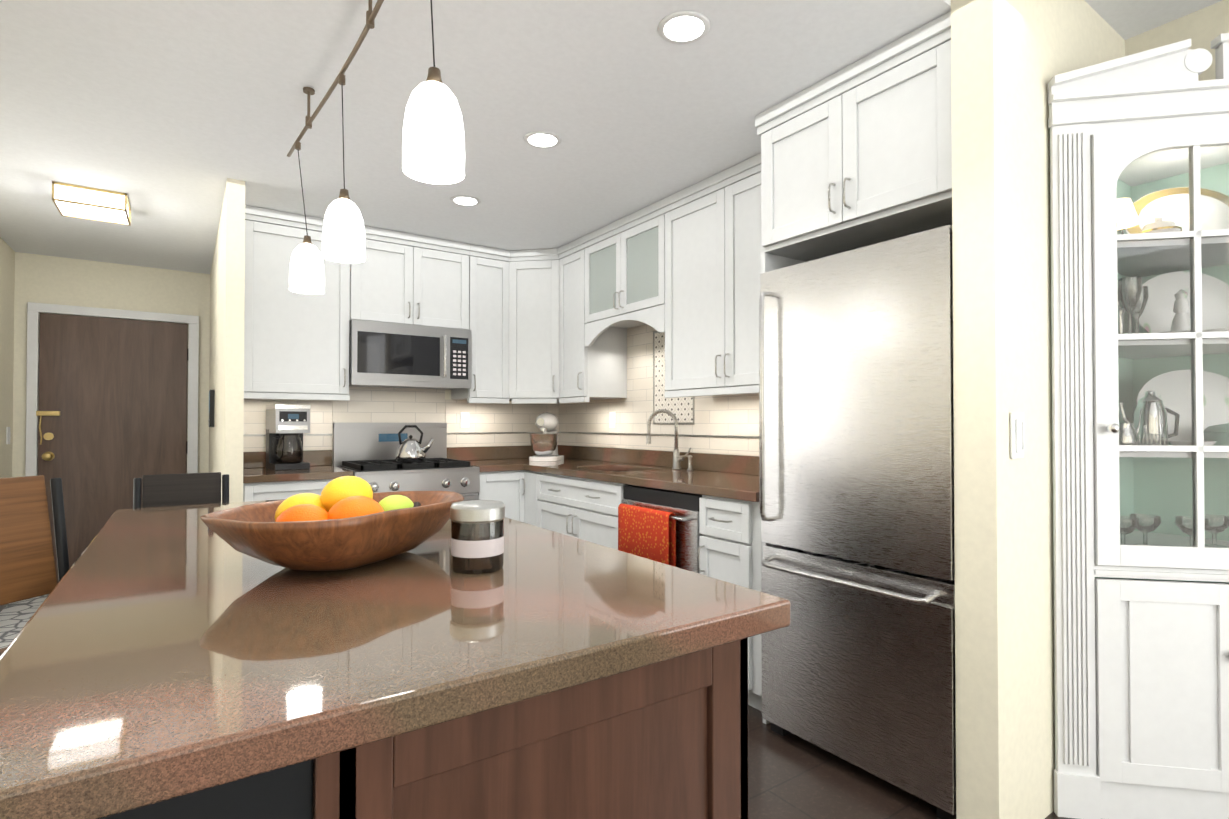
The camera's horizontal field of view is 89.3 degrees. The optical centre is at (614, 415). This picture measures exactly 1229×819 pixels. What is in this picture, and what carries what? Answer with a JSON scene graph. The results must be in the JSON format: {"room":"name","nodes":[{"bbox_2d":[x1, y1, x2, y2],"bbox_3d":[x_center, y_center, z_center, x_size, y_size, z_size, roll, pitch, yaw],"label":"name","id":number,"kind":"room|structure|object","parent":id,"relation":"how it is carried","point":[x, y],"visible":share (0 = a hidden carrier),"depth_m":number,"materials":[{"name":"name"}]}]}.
{"room":"kitchen","nodes":[
{"label":"kitchen","id":0,"kind":"room"},
{"bbox_2d":[0,237,14,477],"bbox_3d":[-1.585,-0.015,0.424,0.100,2.430,9.760,0,-1,-35],"label":"wall","id":1,"kind":"structure","parent":0,"point":[7,268],"depth_m":4.29,"materials":[{"name":"beige paint"}]},
{"bbox_2d":[6,427,10,443],"bbox_3d":[-4.215,0.139,4.330,0.014,0.120,0.080,0,-1,-35],"label":"hall light switch","id":2,"kind":"object","parent":1,"relation":"attached to","point":[8,435],"visible":0.98,"depth_m":4.31,"materials":[{"name":"white plastic"}]},
{"bbox_2d":[12,252,209,476],"bbox_3d":[-3.821,0.041,4.871,1.480,2.430,0.100,0,-1,-35],"label":"wall","id":3,"kind":"structure","parent":0,"point":[45,279],"depth_m":4.76,"materials":[{"name":"beige paint"}]},
{"bbox_2d":[25,302,198,583],"bbox_3d":[-3.802,0.220,4.753,1.030,2.070,0.109,0,-1,-35],"label":"entry door","id":4,"kind":"structure","parent":3,"relation":"in","point":[106,427],"depth_m":4.73,"materials":[{"name":"brown wood"}]},
{"bbox_2d":[209,178,244,502],"bbox_3d":[-2.616,0.032,4.148,0.080,2.430,2.460,0,-1,-35],"label":"wall","id":5,"kind":"structure","parent":0,"point":[226,360],"depth_m":3.15,"materials":[{"name":"beige paint"}]},
{"bbox_2d":[208,390,214,426],"bbox_3d":[-2.754,-0.047,4.248,0.031,0.250,0.180,0,-1,-35],"label":"tablet","id":6,"kind":"object","parent":5,"relation":"attached to","point":[211,409],"visible":1,"depth_m":4.18,"materials":[{"name":"black plastic"}]},
{"bbox_2d":[257,389,529,451],"bbox_3d":[-1.370,0.036,4.500,2.370,2.430,0.100,0,-1,-35],"label":"wall","id":7,"kind":"structure","parent":0,"point":[447,394],"depth_m":4.55,"materials":[{"name":"beige paint"}]},
{"bbox_2d":[244,205,349,400],"bbox_3d":[-1.962,-0.639,3.801,0.588,1.093,0.386,0,-1,-35],"label":"upper cabinet","id":8,"kind":"object","parent":7,"relation":"attached to","point":[296,345],"visible":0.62,"depth_m":3.65,"materials":[{"name":"white paint"}]},
{"bbox_2d":[349,226,469,329],"bbox_3d":[-1.403,-0.884,4.190,0.770,0.593,0.386,0,-1,-35],"label":"upper cabinet","id":9,"kind":"object","parent":7,"relation":"attached to","point":[403,278],"visible":0.83,"depth_m":4.05,"materials":[{"name":"white paint"}]},
{"bbox_2d":[349,319,471,389],"bbox_3d":[-1.384,-0.385,4.156,0.766,0.400,0.437,0,-1,-35],"label":"over-the-range microwave","id":10,"kind":"object","parent":9,"relation":"attached to","point":[390,355],"visible":1,"depth_m":4.00,"materials":[{"name":"silver metal"}]},
{"bbox_2d":[451,244,509,403],"bbox_3d":[-0.963,-0.630,4.491,0.300,1.093,0.386,0,-1,-35],"label":"upper cabinet","id":11,"kind":"object","parent":7,"relation":"attached to","point":[489,297],"visible":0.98,"depth_m":4.37,"materials":[{"name":"white paint"}]},
{"bbox_2d":[508,248,598,403],"bbox_3d":[-0.526,-0.628,4.653,0.613,1.093,0.617,0,-1,-35],"label":"upper cabinet","id":12,"kind":"object","parent":7,"relation":"attached to","point":[533,326],"visible":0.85,"depth_m":4.42,"materials":[{"name":"white paint"}]},
{"bbox_2d":[0,0,950,273],"bbox_3d":[-0.164,-1.321,1.569,4.000,0.210,10.000,0,-1,-35],"label":"ceiling","id":13,"kind":"structure","parent":0,"point":[168,116],"depth_m":2.40,"materials":[{"name":"paint"}]},
{"bbox_2d":[52,181,130,225],"bbox_3d":[-2.825,-1.143,3.374,0.300,0.095,0.300,0,-1,-35],"label":"light","id":14,"kind":"object","parent":13,"relation":"attached to","point":[83,202],"visible":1,"depth_m":3.30,"materials":[{"name":"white glass"}]},
{"bbox_2d":[287,0,383,156],"bbox_3d":[-0.783,-1.140,1.838,0.150,0.140,1.851,0,-1,-35],"label":"ceiling track","id":15,"kind":"object","parent":13,"relation":"attached to","point":[371,15],"visible":0.98,"depth_m":1.98,"materials":[{"name":"brown metal"}]},
{"bbox_2d":[289,142,324,293],"bbox_3d":[-1.207,-0.777,2.446,0.125,0.576,0.125,0,-1,-35],"label":"pendant light","id":16,"kind":"object","parent":15,"relation":"hanging from","point":[306,275],"visible":1,"depth_m":2.40,"materials":[{"name":"white glass"}]},
{"bbox_2d":[322,74,364,262],"bbox_3d":[-0.852,-0.783,1.962,0.125,0.576,0.125,0,-1,-35],"label":"pendant light","id":17,"kind":"object","parent":15,"relation":"hanging from","point":[343,238],"visible":1,"depth_m":1.92,"materials":[{"name":"white glass"}]},
{"bbox_2d":[402,0,464,183],"bbox_3d":[-0.375,-0.792,1.295,0.125,0.576,0.125,0,-1,-35],"label":"pendant light","id":18,"kind":"object","parent":15,"relation":"hanging from","point":[433,148],"visible":1,"depth_m":1.25,"materials":[{"name":"white glass"}]},
{"bbox_2d":[450,195,480,205],"bbox_3d":[-0.825,-1.188,3.445,0.163,0.004,0.163,0,-1,10],"label":"recessed light","id":19,"kind":"object","parent":13,"relation":"in","point":[463,200],"depth_m":3.43,"materials":[{"name":"white glass"}]},
{"bbox_2d":[524,131,560,148],"bbox_3d":[-0.313,-1.197,2.705,0.163,0.004,0.163,0,-1,10],"label":"recessed light","id":20,"kind":"object","parent":13,"relation":"in","point":[538,139],"depth_m":2.70,"materials":[{"name":"white glass"}]},
{"bbox_2d":[658,11,709,43],"bbox_3d":[0.216,-1.207,1.940,0.163,0.004,0.163,0,-1,10],"label":"recessed light","id":21,"kind":"object","parent":13,"relation":"in","point":[683,27],"depth_m":1.93,"materials":[{"name":"white glass"}]},
{"bbox_2d":[0,604,1075,818],"bbox_3d":[-0.265,1.267,1.770,7.500,0.100,10.500,0,-1,-35],"label":"floor","id":22,"kind":"structure","parent":0,"point":[792,776],"depth_m":2.04,"materials":[{"name":"wood"}]},
{"bbox_2d":[0,594,48,648],"bbox_3d":[-3.340,1.237,3.809,0.740,0.009,2.020,0,-1,-35],"label":"rug","id":23,"kind":"object","parent":22,"relation":"on","point":[15,617],"depth_m":3.82,"materials":[{"name":"grey fabric"}]},
{"bbox_2d":[0,475,69,655],"bbox_3d":[-1.310,0.684,1.409,0.518,1.060,0.464,0,-1,13],"label":"stool","id":24,"kind":"object","parent":22,"relation":"on","point":[27,567],"visible":0.25,"depth_m":1.58,"materials":[{"name":"brown wood"}]},
{"bbox_2d":[133,472,228,508],"bbox_3d":[-1.545,0.723,2.221,0.374,1.001,0.507,0,-1,-35],"label":"stool","id":25,"kind":"object","parent":22,"relation":"on","point":[162,490],"visible":0.06,"depth_m":2.40,"materials":[{"name":"black wood"}]},
{"bbox_2d":[243,479,333,501],"bbox_3d":[-1.899,0.801,3.657,0.548,0.880,0.664,0,-1,-35],"label":"base cabinet","id":26,"kind":"object","parent":22,"relation":"on","point":[263,491],"visible":0.19,"depth_m":3.37,"materials":[{"name":"white paint"}]},
{"bbox_2d":[243,450,352,482],"bbox_3d":[-1.906,0.291,3.675,0.550,0.140,0.638,0,-1,-35],"label":"countertop","id":27,"kind":"structure","parent":26,"relation":"on","point":[254,463],"depth_m":3.63,"materials":[{"name":"brown stone"}]},
{"bbox_2d":[266,404,310,469],"bbox_3d":[-1.984,0.129,3.765,0.209,0.385,0.220,1,-1,-43],"label":"coffee maker","id":28,"kind":"object","parent":27,"relation":"on","point":[287,426],"visible":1,"depth_m":3.71,"materials":[{"name":"black plastic"}]},
{"bbox_2d":[333,423,479,500],"bbox_3d":[-1.343,0.635,4.010,0.754,1.180,0.704,0,-1,-35],"label":"gas range","id":29,"kind":"object","parent":22,"relation":"on","point":[366,452],"visible":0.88,"depth_m":4.02,"materials":[{"name":"silver metal"}]},
{"bbox_2d":[395,425,433,461],"bbox_3d":[-1.280,0.178,3.976,0.228,0.232,0.184,0,-1,-35],"label":"kettle","id":30,"kind":"object","parent":29,"relation":"on","point":[411,450],"visible":1,"depth_m":3.92,"materials":[{"name":"silver metal"}]},
{"bbox_2d":[100,638,747,818],"bbox_3d":[-0.623,0.768,1.420,0.825,0.890,1.720,0,-1,-35],"label":"kitchen island","id":31,"kind":"object","parent":22,"relation":"on","point":[667,739],"visible":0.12,"depth_m":0.77,"materials":[{"name":"brown wood"}]},
{"bbox_2d":[0,499,789,818],"bbox_3d":[-0.634,0.303,1.424,0.925,0.040,1.830,0,-1,-35],"label":"island countertop","id":32,"kind":"structure","parent":31,"relation":"on","point":[152,655],"depth_m":0.75,"materials":[{"name":"brown stone"}]},
{"bbox_2d":[200,476,464,570],"bbox_3d":[-0.503,0.200,1.200,0.493,0.159,0.380,0,-1,-35],"label":"fruit bowl","id":33,"kind":"object","parent":32,"relation":"on","point":[344,522],"visible":1,"depth_m":1.10,"materials":[{"name":"brown wood"}]},
{"bbox_2d":[450,500,504,573],"bbox_3d":[-0.250,0.218,1.137,0.098,0.120,0.098,0,-1,-35],"label":"candle jar","id":34,"kind":"object","parent":32,"relation":"on","point":[477,536],"visible":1,"depth_m":1.10,"materials":[{"name":"clear glass"}]},
{"bbox_2d":[477,470,524,521],"bbox_3d":[-0.902,0.809,4.346,0.345,0.880,0.664,0,-1,-35],"label":"base cabinet","id":35,"kind":"object","parent":22,"relation":"on","point":[507,488],"visible":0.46,"depth_m":4.13,"materials":[{"name":"white paint"}]},
{"bbox_2d":[447,446,522,471],"bbox_3d":[-0.926,0.299,4.350,0.309,0.140,0.641,0,-1,-35],"label":"countertop","id":36,"kind":"structure","parent":35,"relation":"on","point":[489,458],"depth_m":4.61,"materials":[{"name":"brown stone"}]},
{"bbox_2d":[524,471,627,549],"bbox_3d":[-0.050,0.804,3.901,0.664,0.880,1.150,0,-1,-35],"label":"base cabinet","id":37,"kind":"object","parent":22,"relation":"on","point":[583,509],"visible":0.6,"depth_m":3.65,"materials":[{"name":"white paint"}]},
{"bbox_2d":[523,445,758,501],"bbox_3d":[0.055,0.292,3.773,0.646,0.140,2.706,0,-1,-35],"label":"countertop","id":38,"kind":"structure","parent":37,"relation":"on","point":[736,477],"depth_m":3.55,"materials":[{"name":"brown stone"}]},
{"bbox_2d":[529,412,563,460],"bbox_3d":[-0.506,0.154,4.643,0.322,0.356,0.322,0,-1,-35],"label":"stand mixer","id":39,"kind":"object","parent":38,"relation":"on","point":[544,446],"visible":1,"depth_m":4.51,"materials":[{"name":"white metal"}]},
{"bbox_2d":[647,409,690,469],"bbox_3d":[0.321,0.141,3.706,0.156,0.360,0.242,0,-1,-35],"label":"faucet","id":40,"kind":"object","parent":38,"relation":"on","point":[676,460],"visible":1,"depth_m":3.70,"materials":[{"name":"silver metal"}]},
{"bbox_2d":[677,455,692,470],"bbox_3d":[0.414,0.274,3.616,0.088,0.090,0.062,0,-1,-35],"label":"soap dispenser","id":41,"kind":"object","parent":38,"relation":"on","point":[689,463],"visible":1,"depth_m":3.61,"materials":[{"name":"silver metal"}]},
{"bbox_2d":[618,485,701,573],"bbox_3d":[0.429,0.797,3.168,0.651,0.875,0.590,0,-1,-35],"label":"dishwasher","id":42,"kind":"object","parent":22,"relation":"on","point":[683,507],"visible":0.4,"depth_m":2.87,"materials":[{"name":"silver metal"}]},
{"bbox_2d":[618,503,675,566],"bbox_3d":[0.148,0.659,3.012,0.057,0.426,0.400,0,-1,-35],"label":"towel","id":43,"kind":"object","parent":42,"relation":"hanging from","point":[647,533],"visible":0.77,"depth_m":2.97,"materials":[{"name":"orange fabric"}]},
{"bbox_2d":[698,495,761,710],"bbox_3d":[0.718,0.790,2.792,0.664,0.880,0.348,0,-1,-35],"label":"base cabinet","id":44,"kind":"object","parent":22,"relation":"on","point":[730,547],"visible":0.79,"depth_m":2.60,"materials":[{"name":"white paint"}]},
{"bbox_2d":[759,225,955,818],"bbox_3d":[1.022,0.334,2.289,0.722,1.780,0.730,0,-1,-35],"label":"refrigerator","id":45,"kind":"object","parent":22,"relation":"on","point":[856,457],"visible":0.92,"depth_m":2.05,"materials":[{"name":"silver metal"}]},
{"bbox_2d":[1048,33,1228,818],"bbox_3d":[1.832,0.049,1.817,0.728,2.338,0.728,0,-1,-35],"label":"china cabinet","id":46,"kind":"object","parent":22,"relation":"on","point":[1139,180],"visible":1,"depth_m":1.88,"materials":[{"name":"white paint"}]},
{"bbox_2d":[951,0,1124,818],"bbox_3d":[1.456,-0.099,2.076,1.260,2.640,0.116,0,-1,-35],"label":"wall","id":47,"kind":"structure","parent":0,"point":[1010,59],"depth_m":1.80,"materials":[{"name":"beige paint"}]},
{"bbox_2d":[1010,412,1024,458],"bbox_3d":[1.162,0.057,1.790,0.074,0.132,0.013,0,-1,-35],"label":"light switch","id":48,"kind":"object","parent":47,"relation":"attached to","point":[1017,443],"visible":0.98,"depth_m":1.78,"materials":[{"name":"white plastic"}]},
{"bbox_2d":[1085,0,1221,39],"bbox_3d":[2.779,-1.491,0.303,1.400,0.100,4.566,0,-1,-35],"label":"ceiling","id":49,"kind":"structure","parent":0,"point":[1125,19],"depth_m":2.18,"materials":[{"name":"paint"}]},
{"bbox_2d":[1125,0,1228,80],"bbox_3d":[3.232,-0.118,0.528,0.100,2.640,4.450,0,-1,-35],"label":"wall","id":50,"kind":"structure","parent":0,"point":[1203,28],"depth_m":2.18,"materials":[{"name":"beige paint"}]},
{"bbox_3d":[0.586,0.026,3.667,0.100,2.430,3.494,0,-1,-35],"label":"wall","id":51,"kind":"structure","parent":0,"visible":0},
{"bbox_2d":[243,386,558,465],"bbox_3d":[-1.385,0.076,4.419,2.250,0.550,0.011,0,-1,-35],"label":"tile backsplash","id":52,"kind":"structure","parent":51,"relation":"attached to","point":[510,424],"depth_m":4.38,"materials":[{"name":"beige tile"}]},
{"bbox_2d":[460,412,468,427],"bbox_3d":[-1.108,0.033,4.604,0.070,0.114,0.008,0,-1,-35],"label":"outlet","id":53,"kind":"object","parent":52,"relation":"attached to","point":[464,419],"depth_m":4.60,"materials":[{"name":"white plastic"}]},
{"bbox_2d":[557,237,626,403],"bbox_3d":[-0.166,-0.632,4.332,0.386,1.093,0.340,0,-1,-35],"label":"upper cabinet","id":54,"kind":"object","parent":51,"relation":"attached to","point":[597,369],"visible":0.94,"depth_m":4.22,"materials":[{"name":"white paint"}]},
{"bbox_2d":[583,200,664,346],"bbox_3d":[0.167,-0.821,3.853,0.386,0.728,0.830,0,-1,-35],"label":"upper cabinet","id":55,"kind":"object","parent":51,"relation":"attached to","point":[625,272],"visible":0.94,"depth_m":3.72,"materials":[{"name":"white paint"}]},
{"bbox_2d":[559,324,758,455],"bbox_3d":[0.316,-0.191,3.960,0.011,0.828,2.705,0,-1,-35],"label":"tile backsplash","id":56,"kind":"structure","parent":51,"relation":"attached to","point":[723,424],"depth_m":4.03,"materials":[{"name":"beige tile"}]},
{"bbox_2d":[609,412,614,427],"bbox_3d":[-0.016,0.030,4.427,0.008,0.114,0.070,0,-1,-35],"label":"outlet","id":57,"kind":"object","parent":56,"relation":"attached to","point":[611,414],"depth_m":4.43,"materials":[{"name":"white plastic"}]},
{"bbox_2d":[662,153,761,397],"bbox_3d":[0.667,-0.647,3.127,0.386,1.093,0.928,0,-1,-35],"label":"upper cabinet","id":58,"kind":"object","parent":51,"relation":"attached to","point":[713,253],"visible":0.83,"depth_m":3.10,"materials":[{"name":"white paint"}]},
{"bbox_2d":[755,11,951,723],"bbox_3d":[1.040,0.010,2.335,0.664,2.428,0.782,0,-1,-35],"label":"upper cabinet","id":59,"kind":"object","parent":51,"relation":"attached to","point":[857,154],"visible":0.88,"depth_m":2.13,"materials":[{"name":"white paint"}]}
]}

